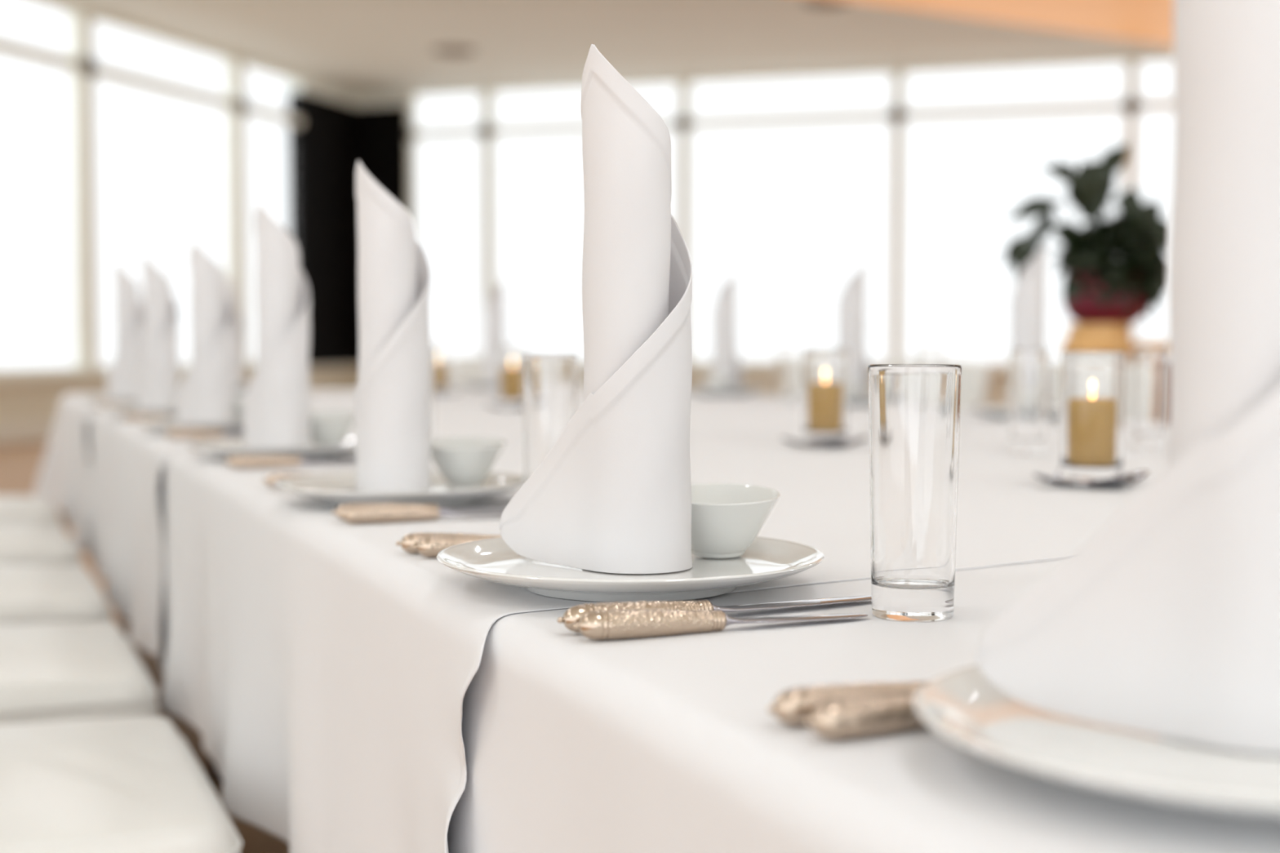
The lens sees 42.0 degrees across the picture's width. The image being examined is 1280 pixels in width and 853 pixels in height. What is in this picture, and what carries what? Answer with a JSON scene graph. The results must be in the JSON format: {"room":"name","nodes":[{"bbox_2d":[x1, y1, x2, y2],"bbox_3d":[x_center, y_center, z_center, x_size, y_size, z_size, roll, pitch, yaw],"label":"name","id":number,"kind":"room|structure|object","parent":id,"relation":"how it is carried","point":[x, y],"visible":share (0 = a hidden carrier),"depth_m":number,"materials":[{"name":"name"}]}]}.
{"room":"banquet hall","nodes":[
{"label":"banquet hall","id":0,"kind":"room"},
{"bbox_2d":[0,440,289,852],"bbox_3d":[2.000,0.451,10.037,30.000,0.100,32.000,0,3,0],"label":"floor","id":1,"kind":"structure","parent":0,"point":[20,464],"depth_m":5.38,"materials":[{"name":"brown wood"}]},
{"bbox_2d":[0,495,62,525],"bbox_3d":[-1.895,0.253,4.631,0.526,0.859,0.566,-1,3,-22],"label":"dining chair","id":2,"kind":"object","parent":1,"relation":"on","point":[14,509],"visible":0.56,"depth_m":4.49,"materials":[{"name":"white fabric"}]},
{"bbox_2d":[0,524,82,564],"bbox_3d":[-1.585,0.292,3.873,0.526,0.859,0.566,-1,3,-22],"label":"dining chair","id":3,"kind":"object","parent":1,"relation":"on","point":[20,544],"visible":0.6,"depth_m":3.73,"materials":[{"name":"white fabric"}]},
{"bbox_2d":[0,564,112,624],"bbox_3d":[-1.287,0.330,3.142,0.526,0.859,0.566,-1,3,-22],"label":"dining chair","id":4,"kind":"object","parent":1,"relation":"on","point":[30,593],"visible":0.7,"depth_m":3.00,"materials":[{"name":"white fabric"}]},
{"bbox_2d":[0,622,159,724],"bbox_3d":[-1.000,0.367,2.440,0.526,0.859,0.566,-1,3,-22],"label":"dining chair","id":5,"kind":"object","parent":1,"relation":"on","point":[57,671],"visible":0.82,"depth_m":2.29,"materials":[{"name":"white fabric"}]},
{"bbox_2d":[0,716,242,852],"bbox_3d":[-0.716,0.403,1.746,0.526,0.859,0.566,-1,3,-22],"label":"dining chair","id":6,"kind":"object","parent":1,"relation":"on","point":[132,784],"visible":1,"depth_m":1.67,"materials":[{"name":"white fabric"}]},
{"bbox_2d":[123,617,222,785],"bbox_3d":[0.234,0.402,2.848,1.940,0.746,6.160,-1,3,-22],"label":"banquet table","id":7,"kind":"object","parent":1,"relation":"on","point":[211,773],"visible":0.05,"depth_m":3.46,"materials":[{"name":"brown wood"}]},
{"bbox_2d":[32,386,777,554],"bbox_3d":[-0.702,0.161,5.174,2.222,0.522,1.418,-1,3,-23],"label":"tablecloth","id":8,"kind":"object","parent":7,"relation":"on","point":[64,478],"visible":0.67,"depth_m":4.83,"materials":[{"name":"white fabric"}]},
{"bbox_2d":[78,395,137,404],"bbox_3d":[-1.302,-0.066,4.283,0.274,0.024,0.274,0,3,0],"label":"dinner plate","id":9,"kind":"object","parent":8,"relation":"on","point":[95,398],"visible":0.29,"depth_m":4.17,"materials":[{"name":"white ceramic"}]},
{"bbox_2d":[106,260,143,398],"bbox_3d":[-1.333,-0.246,4.277,0.131,0.355,0.077,1,3,14],"label":"rolled napkin","id":10,"kind":"object","parent":9,"relation":"on","point":[122,375],"visible":0.81,"depth_m":4.24,"materials":[{"name":"white fabric"}]},
{"bbox_2d":[233,383,249,392],"bbox_3d":[-1.322,-0.123,5.381,0.267,0.024,0.267,1,3,24],"label":"dinner plate","id":11,"kind":"object","parent":8,"relation":"on","point":[237,388],"visible":0.2,"depth_m":5.29,"materials":[{"name":"white ceramic"}]},
{"bbox_2d":[224,275,242,386],"bbox_3d":[-1.349,-0.308,5.370,0.131,0.366,0.077,0,3,-4],"label":"rolled napkin","id":12,"kind":"object","parent":11,"relation":"on","point":[230,290],"visible":0.29,"depth_m":5.35,"materials":[{"name":"white fabric"}]},
{"bbox_2d":[435,390,460,395],"bbox_3d":[-0.614,-0.103,5.031,0.109,0.013,0.109,3,4,45],"label":"dish","id":13,"kind":"object","parent":8,"relation":"on","point":[436,392],"visible":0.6,"depth_m":5.00,"materials":[{"name":"grey ceramic"}]},
{"bbox_2d":[430,343,448,393],"bbox_3d":[-0.614,-0.173,5.028,0.072,0.154,0.072,2,4,37],"label":"glass","id":14,"kind":"object","parent":13,"relation":"on","point":[442,350],"visible":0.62,"depth_m":5.00,"materials":[{"name":"white"}]},
{"bbox_2d":[455,381,497,389],"bbox_3d":[-0.498,-0.141,5.717,0.267,0.024,0.267,1,3,21],"label":"dinner plate","id":15,"kind":"object","parent":8,"relation":"on","point":[475,384],"visible":0.53,"depth_m":5.63,"materials":[{"name":"white ceramic"}]},
{"bbox_2d":[483,278,506,382],"bbox_3d":[-0.475,-0.325,5.694,0.131,0.366,0.077,2,3,29],"label":"rolled napkin","id":16,"kind":"object","parent":15,"relation":"on","point":[494,316],"visible":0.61,"depth_m":5.68,"materials":[{"name":"white fabric"}]},
{"bbox_2d":[691,386,768,396],"bbox_3d":[0.255,-0.105,5.037,0.267,0.024,0.267,-1,3,-24],"label":"dinner plate","id":17,"kind":"object","parent":8,"relation":"on","point":[703,391],"visible":0.78,"depth_m":4.95,"materials":[{"name":"white ceramic"}]},
{"bbox_2d":[702,374,733,389],"bbox_3d":[0.231,-0.128,4.947,0.089,0.049,0.089,0,3,2],"label":"bowl","id":18,"kind":"object","parent":17,"relation":"on","point":[713,381],"visible":0.92,"depth_m":4.92,"materials":[{"name":"white ceramic"}]},
{"bbox_2d":[711,269,742,389],"bbox_3d":[0.276,-0.290,5.009,0.131,0.366,0.077,3,4,40],"label":"rolled napkin","id":19,"kind":"object","parent":17,"relation":"on","point":[726,360],"visible":0.87,"depth_m":5.00,"materials":[{"name":"white fabric"}]},
{"bbox_2d":[86,398,1133,674],"bbox_3d":[-0.152,0.154,3.817,2.052,0.365,1.782,-1,3,-22],"label":"tablecloth","id":20,"kind":"object","parent":7,"relation":"on","point":[126,459],"visible":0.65,"depth_m":3.33,"materials":[{"name":"white fabric"}]},
{"bbox_2d":[101,404,177,417],"bbox_3d":[-1.047,-0.033,3.668,0.267,0.024,0.267,-1,3,-24],"label":"dinner plate","id":21,"kind":"object","parent":20,"relation":"on","point":[121,409],"visible":0.38,"depth_m":3.56,"materials":[{"name":"white ceramic"}]},
{"bbox_2d":[136,253,179,408],"bbox_3d":[-1.076,-0.208,3.666,0.131,0.344,0.077,1,3,21],"label":"rolled napkin","id":22,"kind":"object","parent":21,"relation":"on","point":[157,380],"visible":0.92,"depth_m":3.63,"materials":[{"name":"white fabric"}]},
{"bbox_2d":[120,413,170,421],"bbox_3d":[-0.989,-0.021,3.499,0.195,0.018,0.019,-1,3,-23],"label":"table knife","id":23,"kind":"object","parent":20,"relation":"on","point":[129,416],"visible":0.79,"depth_m":3.47,"materials":[{"name":"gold metal"}]},
{"bbox_2d":[139,417,244,432],"bbox_3d":[-0.778,-0.001,3.053,0.274,0.024,0.274,0,3,0],"label":"dinner plate","id":24,"kind":"object","parent":20,"relation":"on","point":[161,423],"visible":0.46,"depth_m":2.94,"materials":[{"name":"white ceramic"}]},
{"bbox_2d":[176,240,234,422],"bbox_3d":[-0.808,-0.171,3.046,0.131,0.335,0.077,1,3,13],"label":"rolled napkin","id":25,"kind":"object","parent":24,"relation":"on","point":[206,393],"visible":0.94,"depth_m":3.01,"materials":[{"name":"white fabric"}]},
{"bbox_2d":[233,395,245,422],"bbox_3d":[-0.735,-0.032,3.121,0.089,0.049,0.089,0,3,-6],"label":"bowl","id":26,"kind":"object","parent":24,"relation":"on","point":[238,402],"visible":0.22,"depth_m":3.09,"materials":[{"name":"white ceramic"}]},
{"bbox_2d":[163,428,244,437],"bbox_3d":[-0.716,0.009,2.932,0.247,0.018,0.021,-2,4,-33],"label":"table knife","id":27,"kind":"object","parent":20,"relation":"on","point":[168,430],"visible":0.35,"depth_m":2.91,"materials":[{"name":"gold metal"}]},
{"bbox_2d":[165,429,244,439],"bbox_3d":[-0.721,0.011,2.885,0.195,0.018,0.018,-1,3,-24],"label":"table knife","id":28,"kind":"object","parent":20,"relation":"on","point":[174,433],"visible":0.98,"depth_m":2.86,"materials":[{"name":"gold metal"}]},
{"bbox_2d":[485,402,523,408],"bbox_3d":[-0.312,-0.052,4.085,0.109,0.013,0.109,1,3,15],"label":"dish","id":29,"kind":"object","parent":20,"relation":"on","point":[520,406],"visible":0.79,"depth_m":4.04,"materials":[{"name":"grey ceramic"}]},
{"bbox_2d":[497,344,527,407],"bbox_3d":[-0.312,-0.123,4.082,0.072,0.154,0.072,0,3,-7],"label":"glass","id":30,"kind":"object","parent":29,"relation":"on","point":[509,356],"visible":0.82,"depth_m":4.05,"materials":[{"name":"white"}]},
{"bbox_2d":[776,344,797,402],"bbox_3d":[0.400,-0.145,4.549,0.058,0.156,0.058,-1,3,-10],"label":"tumbler","id":31,"kind":"object","parent":20,"relation":"on","point":[786,354],"visible":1,"depth_m":4.53,"materials":[{"name":"clear glass"}]},
{"bbox_2d":[799,395,868,406],"bbox_3d":[0.548,-0.067,4.320,0.274,0.024,0.274,0,3,0],"label":"dinner plate","id":32,"kind":"object","parent":20,"relation":"on","point":[851,402],"visible":0.23,"depth_m":4.21,"materials":[{"name":"white ceramic"}]},
{"bbox_2d":[836,257,868,397],"bbox_3d":[0.563,-0.251,4.288,0.077,0.366,0.131,-2,4,-33],"label":"rolled napkin","id":33,"kind":"object","parent":32,"relation":"on","point":[851,301],"visible":0.73,"depth_m":4.28,"materials":[{"name":"white fabric"}]},
{"bbox_2d":[847,381,863,397],"bbox_3d":[0.523,-0.089,4.230,0.089,0.049,0.089,0,3,2],"label":"bowl","id":34,"kind":"object","parent":32,"relation":"on","point":[854,388],"visible":0.34,"depth_m":4.20,"materials":[{"name":"white ceramic"}]},
{"bbox_2d":[916,346,943,364],"bbox_3d":[0.634,-0.098,3.645,0.058,0.156,0.058,3,4,41],"label":"tumbler","id":35,"kind":"object","parent":20,"relation":"on","point":[925,354],"visible":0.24,"depth_m":3.62,"materials":[{"name":"clear glass"}]},
{"bbox_2d":[964,404,1060,419],"bbox_3d":[0.839,-0.030,3.608,0.267,0.024,0.267,0,3,-7],"label":"dinner plate","id":36,"kind":"object","parent":20,"relation":"on","point":[997,411],"visible":0.53,"depth_m":3.56,"materials":[{"name":"white ceramic"}]},
{"bbox_2d":[1008,241,1051,409],"bbox_3d":[0.854,-0.214,3.576,0.077,0.366,0.131,-2,4,-34],"label":"rolled napkin","id":37,"kind":"object","parent":36,"relation":"on","point":[1028,294],"visible":0.49,"depth_m":3.57,"materials":[{"name":"white fabric"}]},
{"bbox_2d":[159,424,1168,852],"bbox_3d":[0.482,0.237,2.241,2.065,0.364,1.885,-1,3,-22],"label":"tablecloth","id":38,"kind":"object","parent":7,"relation":"on","point":[324,668],"visible":0.68,"depth_m":1.59,"materials":[{"name":"white fabric"}]},
{"bbox_2d":[186,439,210,450],"bbox_3d":[-0.605,0.027,2.605,0.200,0.018,0.024,-1,3,-17],"label":"fork","id":39,"kind":"object","parent":38,"relation":"on","point":[194,440],"visible":0.05,"depth_m":2.58,"materials":[{"name":"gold metal"}]},
{"bbox_2d":[189,437,355,459],"bbox_3d":[-0.513,0.034,2.406,0.267,0.024,0.267,0,3,-7],"label":"dinner plate","id":40,"kind":"object","parent":38,"relation":"on","point":[229,446],"visible":0.59,"depth_m":2.32,"materials":[{"name":"white ceramic"}]},
{"bbox_2d":[243,201,311,447],"bbox_3d":[-0.538,-0.145,2.403,0.131,0.352,0.077,1,3,21],"label":"rolled napkin","id":41,"kind":"object","parent":40,"relation":"on","point":[277,404],"visible":0.98,"depth_m":2.37,"materials":[{"name":"white fabric"}]},
{"bbox_2d":[310,411,354,445],"bbox_3d":[-0.463,0.004,2.470,0.089,0.049,0.089,0,3,2],"label":"bowl","id":42,"kind":"object","parent":40,"relation":"on","point":[326,428],"visible":0.81,"depth_m":2.45,"materials":[{"name":"white ceramic"}]},
{"bbox_2d":[262,473,312,488],"bbox_3d":[-0.340,0.061,1.948,0.200,0.018,0.025,-1,3,-18],"label":"fork","id":43,"kind":"object","parent":38,"relation":"on","point":[273,477],"visible":0.2,"depth_m":1.92,"materials":[{"name":"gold metal"}]},
{"bbox_2d":[271,475,304,484],"bbox_3d":[-0.323,0.063,1.923,0.200,0.018,0.025,-1,3,-16],"label":"fork","id":44,"kind":"object","parent":38,"relation":"on","point":[282,477],"visible":0.08,"depth_m":1.90,"materials":[{"name":"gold metal"}]},
{"bbox_2d":[223,454,355,466],"bbox_3d":[-0.450,0.044,2.284,0.247,0.018,0.021,-2,4,-32],"label":"table knife","id":45,"kind":"object","parent":38,"relation":"on","point":[230,458],"visible":0.32,"depth_m":2.27,"materials":[{"name":"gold metal"}]},
{"bbox_2d":[227,456,355,469],"bbox_3d":[-0.455,0.046,2.237,0.195,0.018,0.019,-1,3,-23],"label":"table knife","id":46,"kind":"object","parent":38,"relation":"on","point":[237,462],"visible":1,"depth_m":2.21,"materials":[{"name":"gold metal"}]},
{"bbox_2d":[274,470,524,507],"bbox_3d":[-0.247,0.068,1.748,0.267,0.024,0.267,0,3,-7],"label":"dinner plate","id":47,"kind":"object","parent":38,"relation":"on","point":[337,487],"visible":0.77,"depth_m":1.69,"materials":[{"name":"white ceramic"}]},
{"bbox_2d":[353,160,431,491],"bbox_3d":[-0.266,-0.105,1.748,0.077,0.340,0.108,-2,4,-39],"label":"rolled napkin","id":48,"kind":"object","parent":47,"relation":"on","point":[392,404],"visible":0.99,"depth_m":1.71,"materials":[{"name":"white fabric"}]},
{"bbox_2d":[430,436,506,485],"bbox_3d":[-0.190,0.038,1.806,0.089,0.049,0.089,0,3,-2],"label":"bowl","id":49,"kind":"object","parent":47,"relation":"on","point":[460,460],"visible":0.96,"depth_m":1.78,"materials":[{"name":"white ceramic"}]},
{"bbox_2d":[331,502,506,520],"bbox_3d":[-0.185,0.078,1.627,0.247,0.018,0.021,-2,4,-32],"label":"table knife","id":50,"kind":"object","parent":38,"relation":"on","point":[340,508],"visible":0.38,"depth_m":1.60,"materials":[{"name":"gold metal"}]},
{"bbox_2d":[338,505,502,524],"bbox_3d":[-0.190,0.081,1.580,0.195,0.018,0.018,-1,3,-24],"label":"table knife","id":51,"kind":"object","parent":38,"relation":"on","point":[368,514],"visible":1,"depth_m":1.55,"materials":[{"name":"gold metal"}]},
{"bbox_2d":[430,349,435,439],"bbox_3d":[-0.329,-0.035,2.447,0.058,0.156,0.058,-2,4,-35],"label":"tumbler","id":52,"kind":"object","parent":38,"relation":"on","point":[432,351],"visible":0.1,"depth_m":2.44,"materials":[{"name":"clear glass"}]},
{"bbox_2d":[395,532,501,554],"bbox_3d":[-0.099,0.092,1.356,0.200,0.018,0.024,-1,3,-18],"label":"fork","id":53,"kind":"object","parent":38,"relation":"on","point":[406,543],"visible":0.27,"depth_m":1.33,"materials":[{"name":"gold metal"}]},
{"bbox_2d":[412,535,493,558],"bbox_3d":[-0.083,0.094,1.331,0.200,0.018,0.025,-1,3,-17],"label":"fork","id":54,"kind":"object","parent":38,"relation":"on","point":[428,547],"visible":0.34,"depth_m":1.30,"materials":[{"name":"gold metal"}]},
{"bbox_2d":[521,353,577,481],"bbox_3d":[-0.094,0.003,1.734,0.058,0.156,0.058,3,4,41],"label":"tumbler","id":55,"kind":"object","parent":38,"relation":"on","point":[548,380],"visible":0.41,"depth_m":1.71,"materials":[{"name":"clear glass"}]},
{"bbox_2d":[436,536,824,602],"bbox_3d":[-0.006,0.099,1.156,0.267,0.024,0.267,-1,3,-21],"label":"dinner plate","id":56,"kind":"object","parent":38,"relation":"on","point":[766,560],"visible":0.72,"depth_m":1.11,"materials":[{"name":"white ceramic"}]},
{"bbox_2d":[499,44,692,573],"bbox_3d":[-0.037,-0.081,1.150,0.149,0.354,0.077,1,3,13],"label":"rolled napkin","id":57,"kind":"object","parent":56,"relation":"on","point":[612,494],"visible":1,"depth_m":1.12,"materials":[{"name":"white fabric"}]},
{"bbox_2d":[691,483,780,558],"bbox_3d":[0.057,0.069,1.207,0.089,0.049,0.089,0,3,2],"label":"bowl","id":58,"kind":"object","parent":56,"relation":"on","point":[726,518],"visible":0.8,"depth_m":1.19,"materials":[{"name":"white ceramic"}]},
{"bbox_2d":[781,435,868,446],"bbox_3d":[0.297,0.022,2.670,0.109,0.013,0.109,2,4,37],"label":"dish","id":59,"kind":"object","parent":38,"relation":"on","point":[833,442],"visible":0.81,"depth_m":2.64,"materials":[{"name":"white ceramic"}]},
{"bbox_2d":[802,347,848,444],"bbox_3d":[0.297,-0.048,2.667,0.072,0.154,0.072,1,3,17],"label":"candle holder","id":60,"kind":"object","parent":59,"relation":"on","point":[824,370],"visible":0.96,"depth_m":2.64,"materials":[{"name":"white"}]},
{"bbox_2d":[1009,349,1048,453],"bbox_3d":[0.589,-0.039,2.525,0.058,0.156,0.058,2,4,38],"label":"tumbler","id":61,"kind":"object","parent":38,"relation":"on","point":[1028,368],"visible":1,"depth_m":2.50,"materials":[{"name":"clear glass"}]},
{"bbox_2d":[1033,468,1148,486],"bbox_3d":[0.528,0.060,1.951,0.109,0.013,0.109,2,4,33],"label":"dish","id":62,"kind":"object","parent":38,"relation":"on","point":[1128,478],"visible":0.63,"depth_m":1.92,"materials":[{"name":"grey ceramic"}]},
{"bbox_2d":[1060,351,1125,482],"bbox_3d":[0.528,-0.011,1.947,0.072,0.154,0.072,0,3,-7],"label":"candle holder","id":63,"kind":"object","parent":62,"relation":"on","point":[1092,387],"visible":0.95,"depth_m":1.92,"materials":[{"name":"clear glass"}]},
{"bbox_2d":[1133,348,1168,447],"bbox_3d":[0.818,-0.046,2.667,0.058,0.156,0.058,-1,3,-10],"label":"tumbler","id":64,"kind":"object","parent":38,"relation":"on","point":[1150,366],"visible":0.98,"depth_m":2.64,"materials":[{"name":"clear glass"}]},
{"bbox_2d":[447,558,1279,852],"bbox_3d":[1.026,0.307,0.905,2.054,0.363,2.407,-1,3,-23],"label":"tablecloth","id":65,"kind":"object","parent":7,"relation":"on","point":[574,743],"visible":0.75,"depth_m":0.82,"materials":[{"name":"white fabric"}]},
{"bbox_2d":[556,595,871,632],"bbox_3d":[0.056,0.110,1.035,0.247,0.018,0.021,-2,4,-33],"label":"table knife","id":66,"kind":"object","parent":65,"relation":"on","point":[573,615],"visible":0.49,"depth_m":1.01,"materials":[{"name":"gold metal"}]},
{"bbox_2d":[573,608,867,640],"bbox_3d":[0.051,0.113,0.988,0.195,0.018,0.018,-1,3,-24],"label":"table knife","id":67,"kind":"object","parent":65,"relation":"on","point":[612,624],"visible":1,"depth_m":0.96,"materials":[{"name":"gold metal"}]},
{"bbox_2d":[767,680,930,726],"bbox_3d":[0.142,0.123,0.786,0.200,0.018,0.024,-2,3,-31],"label":"handle","id":68,"kind":"object","parent":65,"relation":"on","point":[791,707],"visible":0.45,"depth_m":0.74,"materials":[{"name":"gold metal"}]},
{"bbox_2d":[804,694,931,740],"bbox_3d":[0.158,0.125,0.758,0.200,0.018,0.024,-2,3,-29],"label":"handle","id":69,"kind":"object","parent":65,"relation":"on","point":[842,719],"visible":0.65,"depth_m":0.72,"materials":[{"name":"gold metal"}]},
{"bbox_2d":[867,364,961,622],"bbox_3d":[0.170,0.040,1.038,0.058,0.156,0.058,-2,3,-29],"label":"tumbler","id":70,"kind":"object","parent":65,"relation":"on","point":[914,410],"visible":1,"depth_m":1.01,"materials":[{"name":"clear glass"}]},
{"bbox_2d":[914,664,1279,821],"bbox_3d":[0.245,0.126,0.666,0.267,0.024,0.267,-1,3,-24],"label":"dinner plate","id":71,"kind":"object","parent":65,"relation":"on","point":[964,706],"visible":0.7,"depth_m":0.63,"materials":[{"name":"white ceramic"}]},
{"bbox_2d":[977,0,1279,754],"bbox_3d":[0.213,-0.055,0.669,0.149,0.355,0.077,1,3,11],"label":"rolled napkin","id":72,"kind":"object","parent":71,"relation":"on","point":[1166,623],"visible":1,"depth_m":0.65,"materials":[{"name":"white fabric"}]},
{"bbox_2d":[448,355,583,388],"bbox_3d":[-0.410,0.158,6.444,0.566,0.859,0.526,-1,3,-22],"label":"dining chair","id":73,"kind":"object","parent":1,"relation":"on","point":[469,368],"visible":0.04,"depth_m":6.51,"materials":[{"name":"white leather"}]},
{"bbox_2d":[795,357,872,398],"bbox_3d":[0.486,0.185,5.930,0.526,0.859,0.566,-1,3,-22],"label":"dining chair","id":74,"kind":"object","parent":1,"relation":"on","point":[799,390],"visible":0.02,"depth_m":6.11,"materials":[{"name":"white leather"}]},
{"bbox_2d":[889,359,990,409],"bbox_3d":[0.750,0.218,5.283,0.526,0.859,0.566,-1,3,-22],"label":"dining chair","id":75,"kind":"object","parent":1,"relation":"on","point":[975,375],"visible":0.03,"depth_m":5.10,"materials":[{"name":"white leather"}]},
{"bbox_2d":[1048,362,1133,422],"bbox_3d":[1.045,0.256,4.562,0.526,0.859,0.566,-1,3,-22],"label":"dining chair","id":76,"kind":"object","parent":1,"relation":"on","point":[1055,367],"visible":0.02,"depth_m":4.42,"materials":[{"name":"white leather"}]},
{"bbox_2d":[1058,323,1137,360],"bbox_3d":[1.375,0.177,5.016,0.232,0.970,0.232,0,3,0],"label":"pedestal","id":77,"kind":"object","parent":1,"relation":"on","point":[1094,336],"visible":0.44,"depth_m":4.91,"materials":[{"name":"brown wood"}]},
{"bbox_2d":[1003,142,1169,324],"bbox_3d":[1.349,-0.581,4.999,0.484,0.545,0.362,1,3,18],"label":"potted plant","id":78,"kind":"object","parent":77,"relation":"on","point":[1099,286],"visible":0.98,"depth_m":4.91,"materials":[{"name":"green plant"}]},
{"bbox_2d":[1133,341,1168,424],"bbox_3d":[2.676,0.195,5.163,2.384,0.918,0.060,0,3,-6],"label":"handrail","id":79,"kind":"object","parent":1,"relation":"on","point":[1140,344],"visible":0.1,"depth_m":4.99,"materials":[{"name":"brown wood"}]},
{"bbox_2d":[0,91,358,422],"bbox_3d":[-7.564,-1.454,8.548,0.200,3.860,27.000,1,3,17],"label":"wall","id":80,"kind":"structure","parent":0,"point":[322,153],"depth_m":20.28,"materials":[{"name":"black"}]},
{"bbox_2d":[0,417,55,444],"bbox_3d":[-7.476,0.379,8.539,0.030,0.200,26.850,1,3,17],"label":"baseboard","id":81,"kind":"structure","parent":80,"relation":"attached to","point":[29,430],"depth_m":14.93,"materials":[{"name":"paint"}]},
{"bbox_2d":[0,0,84,376],"bbox_3d":[-5.701,-2.150,14.390,0.175,3.440,2.784,1,3,17],"label":"window","id":82,"kind":"structure","parent":80,"relation":"in","point":[7,47],"depth_m":15.18,"materials":[{"name":"grey"}]},
{"bbox_2d":[67,6,234,373],"bbox_3d":[-4.893,-2.288,17.031,0.175,3.440,2.794,1,3,17],"label":"window","id":83,"kind":"structure","parent":80,"relation":"in","point":[80,24],"depth_m":15.77,"materials":[{"name":"grey"}]},
{"bbox_2d":[0,364,358,383],"bbox_3d":[-7.546,-0.090,8.509,0.300,0.060,26.800,1,3,17],"label":"trim","id":84,"kind":"structure","parent":80,"relation":"attached to","point":[68,377],"depth_m":15.54,"materials":[{"name":"paint"}]},
{"bbox_2d":[224,54,302,368],"bbox_3d":[-4.264,-2.395,19.089,0.175,3.440,1.564,1,3,17],"label":"window","id":85,"kind":"structure","parent":80,"relation":"in","point":[234,69],"depth_m":18.39,"materials":[{"name":"grey"}]},
{"bbox_2d":[287,75,358,107],"bbox_3d":[-3.874,-4.099,20.474,0.220,0.180,1.480,1,3,17],"label":"trim","id":86,"kind":"structure","parent":80,"relation":"attached to","point":[308,85],"depth_m":20.23,"materials":[{"name":"beige paint"}]},
{"bbox_2d":[57,0,1173,93],"bbox_3d":[1.774,-3.587,7.478,27.548,0.150,27.790,0,3,0],"label":"ceiling","id":87,"kind":"structure","parent":0,"point":[356,46],"depth_m":17.19,"materials":[{"name":"beige paint"}]},
{"bbox_2d":[431,45,475,56],"bbox_3d":[-2.006,-4.043,17.949,0.480,0.030,0.480,0,3,0],"label":"ceiling vent","id":88,"kind":"object","parent":87,"relation":"in","point":[448,51],"visible":1,"depth_m":17.90,"materials":[{"name":"beige metal"}]},
{"bbox_2d":[440,49,467,53],"bbox_3d":[-2.006,-4.047,17.948,0.300,0.018,0.300,0,3,0],"label":"grille","id":89,"kind":"object","parent":88,"relation":"attached to","point":[446,51],"depth_m":17.99,"materials":[{"name":"beige metal"}]},
{"bbox_2d":[801,0,853,7],"bbox_3d":[1.727,-3.905,15.303,0.480,0.030,0.480,0,3,0],"label":"ceiling vent","id":90,"kind":"object","parent":87,"relation":"in","point":[822,3],"visible":1,"depth_m":15.37,"materials":[{"name":"beige metal"}]},
{"bbox_2d":[811,0,844,4],"bbox_3d":[1.727,-3.909,15.302,0.300,0.018,0.300,0,3,0],"label":"grille","id":91,"kind":"object","parent":90,"relation":"attached to","point":[822,2],"depth_m":15.35,"materials":[{"name":"beige metal"}]},
{"bbox_2d":[357,105,1009,403],"bbox_3d":[5.511,-1.976,18.550,19.050,3.860,0.200,1,3,17],"label":"wall","id":92,"kind":"structure","parent":0,"point":[382,142],"depth_m":21.00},
{"bbox_2d":[358,90,407,107],"bbox_3d":[-3.200,-4.132,21.091,0.700,0.180,0.220,1,3,17],"label":"trim","id":93,"kind":"structure","parent":92,"relation":"attached to","point":[385,98],"depth_m":20.99,"materials":[{"name":"beige paint"}]},
{"bbox_2d":[406,87,480,362],"bbox_3d":[-2.408,-2.488,20.875,1.029,3.440,0.175,1,3,17],"label":"window","id":94,"kind":"structure","parent":92,"relation":"in","point":[413,134],"depth_m":20.88,"materials":[{"name":"grey"}]},
{"bbox_2d":[479,78,677,365],"bbox_3d":[-0.746,-2.462,20.368,2.549,3.440,0.175,1,3,17],"label":"window","id":95,"kind":"structure","parent":92,"relation":"in","point":[488,131],"depth_m":20.60,"materials":[{"name":"grey"}]},
{"bbox_2d":[675,67,892,367],"bbox_3d":[1.683,-2.423,19.627,2.569,3.440,0.175,1,3,17],"label":"window","id":96,"kind":"structure","parent":92,"relation":"in","point":[684,122],"depth_m":19.79,"materials":[{"name":"grey"}]},
{"bbox_2d":[582,365,1009,373],"bbox_3d":[5.568,-0.615,18.551,18.900,0.060,0.300,1,3,17],"label":"trim","id":97,"kind":"structure","parent":92,"relation":"on","point":[745,369],"depth_m":19.67,"materials":[{"name":"paint"}]},
{"bbox_2d":[986,403,1009,404],"bbox_3d":[5.525,-0.142,18.521,18.950,0.200,0.030,1,3,17],"label":"baseboard","id":98,"kind":"structure","parent":92,"relation":"attached to","point":[987,403],"depth_m":18.94,"materials":[{"name":"paint"}]},
{"bbox_2d":[889,57,1126,368],"bbox_3d":[4.136,-2.384,18.879,2.599,3.440,0.175,1,3,17],"label":"window","id":99,"kind":"structure","parent":92,"relation":"in","point":[898,114],"depth_m":19.08,"materials":[{"name":"grey"}]},
{"bbox_2d":[847,0,1173,45],"bbox_3d":[5.656,-3.846,14.469,8.000,0.059,5.000,-2,4,-32],"label":"ceiling","id":100,"kind":"structure","parent":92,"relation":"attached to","point":[1151,21],"depth_m":15.63,"materials":[{"name":"orange paint"}]},
{"bbox_2d":[1124,54,1173,364],"bbox_3d":[6.604,-2.345,18.126,2.599,3.440,0.175,1,3,17],"label":"window","id":101,"kind":"structure","parent":92,"relation":"in","point":[1132,104],"depth_m":18.35,"materials":[{"name":"grey"}]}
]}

